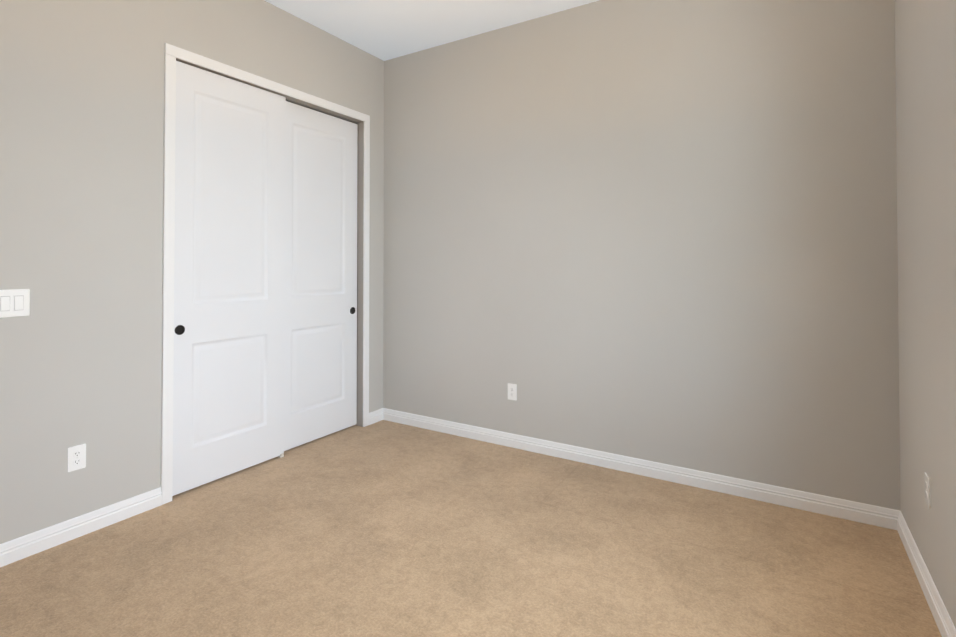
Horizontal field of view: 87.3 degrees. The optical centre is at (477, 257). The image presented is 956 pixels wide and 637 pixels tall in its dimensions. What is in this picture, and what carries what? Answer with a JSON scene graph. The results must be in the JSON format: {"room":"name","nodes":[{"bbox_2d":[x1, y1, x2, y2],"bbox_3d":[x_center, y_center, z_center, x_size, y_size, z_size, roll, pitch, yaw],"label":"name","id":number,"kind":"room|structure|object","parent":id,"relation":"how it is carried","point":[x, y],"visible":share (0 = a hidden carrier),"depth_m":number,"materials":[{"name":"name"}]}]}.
{"room":"empty bedroom","nodes":[
{"label":"empty bedroom","id":0,"kind":"room"},
{"bbox_2d":[0,0,383,543],"bbox_3d":[-1.897,-0.180,2.604,0.120,3.050,3.983,0,-1,32],"label":"wall","id":1,"kind":"structure","parent":0,"point":[81,155],"depth_m":2.50,"materials":[{"name":"paint"}]},
{"bbox_2d":[0,289,29,317],"bbox_3d":[-2.069,0.201,2.193,0.012,0.122,0.170,0,-1,32],"label":"switch plate","id":2,"kind":"object","parent":1,"relation":"attached to","point":[14,302],"visible":1,"depth_m":2.22,"materials":[{"name":"white plastic"}]},
{"bbox_2d":[67,444,85,471],"bbox_3d":[-1.930,0.964,2.413,0.007,0.116,0.072,0,-1,32],"label":"electrical outlet","id":3,"kind":"object","parent":1,"relation":"attached to","point":[77,457],"visible":1,"depth_m":2.41,"materials":[{"name":"white plastic"}]},
{"bbox_2d":[0,487,161,566],"bbox_3d":[-2.304,1.287,1.792,0.016,0.094,2.207,0,-1,32],"label":"baseboard","id":4,"kind":"structure","parent":1,"relation":"attached to","point":[22,547],"depth_m":2.40,"materials":[{"name":"white wood"}]},
{"bbox_2d":[172,61,285,495],"bbox_3d":[-1.538,0.114,3.127,0.038,2.449,0.756,0,-1,32],"label":"closet door","id":5,"kind":"structure","parent":1,"relation":"in","point":[229,317],"depth_m":3.09,"materials":[{"name":"white wood"}]},
{"bbox_2d":[161,43,369,504],"bbox_3d":[-1.368,0.112,3.462,0.120,2.490,1.517,0,-1,32],"label":"door frame","id":6,"kind":"structure","parent":1,"relation":"attached to","point":[360,169],"depth_m":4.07,"materials":[{"name":"white wood"}]},
{"bbox_2d":[284,101,357,450],"bbox_3d":[-1.198,0.126,3.766,0.038,2.441,0.762,0,-1,32],"label":"closet door","id":7,"kind":"structure","parent":1,"relation":"in","point":[320,359],"depth_m":3.76,"materials":[{"name":"white wood"}]},
{"bbox_2d":[286,99,358,123],"bbox_3d":[-1.390,-1.111,3.491,0.062,0.006,1.479,0,-1,32],"label":"track rail","id":8,"kind":"object","parent":1,"relation":"attached to","point":[306,106],"visible":0.21,"depth_m":3.78,"materials":[{"name":"grey metal"}]},
{"bbox_2d":[369,408,382,424],"bbox_3d":[-0.846,1.319,4.166,0.016,0.094,0.185,0,-1,32],"label":"baseboard","id":9,"kind":"structure","parent":1,"relation":"attached to","point":[375,416],"depth_m":4.16,"materials":[{"name":"white wood"}]},
{"bbox_2d":[264,0,598,60],"bbox_3d":[-0.716,-1.775,1.900,4.552,0.120,4.383,0,-1,32],"label":"ceiling","id":10,"kind":"structure","parent":0,"point":[384,30],"depth_m":3.53,"materials":[{"name":"paint"}]},
{"bbox_2d":[0,420,941,636],"bbox_3d":[-0.716,1.395,1.857,4.552,0.120,4.383,0,-1,32],"label":"floor","id":11,"kind":"structure","parent":0,"point":[383,528],"depth_m":2.22,"materials":[{"name":"carpet"}]},
{"bbox_2d":[383,0,900,510],"bbox_3d":[0.690,-0.169,3.423,3.672,3.050,0.120,0,-1,32],"label":"wall","id":12,"kind":"structure","parent":0,"point":[659,230],"depth_m":3.08,"materials":[{"name":"paint"}]},
{"bbox_2d":[508,383,516,400],"bbox_3d":[0.246,0.966,3.605,0.072,0.116,0.007,0,-1,32],"label":"electrical outlet","id":13,"kind":"object","parent":12,"relation":"attached to","point":[512,391],"visible":1,"depth_m":3.60,"materials":[{"name":"white plastic"}]},
{"bbox_2d":[383,408,899,529],"bbox_3d":[0.637,1.308,3.355,3.392,0.094,0.016,0,-1,32],"label":"baseboard","id":14,"kind":"structure","parent":12,"relation":"attached to","point":[879,516],"depth_m":3.02,"materials":[{"name":"white wood"}]},
{"bbox_2d":[895,0,955,628],"bbox_3d":[1.113,-0.205,0.756,0.160,3.050,3.983,0,-1,32],"label":"wall","id":15,"kind":"structure","parent":0,"point":[925,48],"depth_m":1.96,"materials":[{"name":"paint"}]},
{"bbox_2d":[897,511,955,636],"bbox_3d":[1.038,1.273,0.782,0.016,0.094,3.983,0,-1,32],"label":"baseboard","id":16,"kind":"structure","parent":15,"relation":"attached to","point":[943,620],"depth_m":1.97,"materials":[{"name":"white wood"}]},
{"bbox_2d":[924,472,930,507],"bbox_3d":[1.780,0.922,1.988,0.007,0.116,0.072,0,-1,32],"label":"electrical outlet","id":17,"kind":"object","parent":15,"relation":"attached to","point":[927,487],"visible":0.94,"depth_m":1.98,"materials":[{"name":"white plastic"}]}
]}

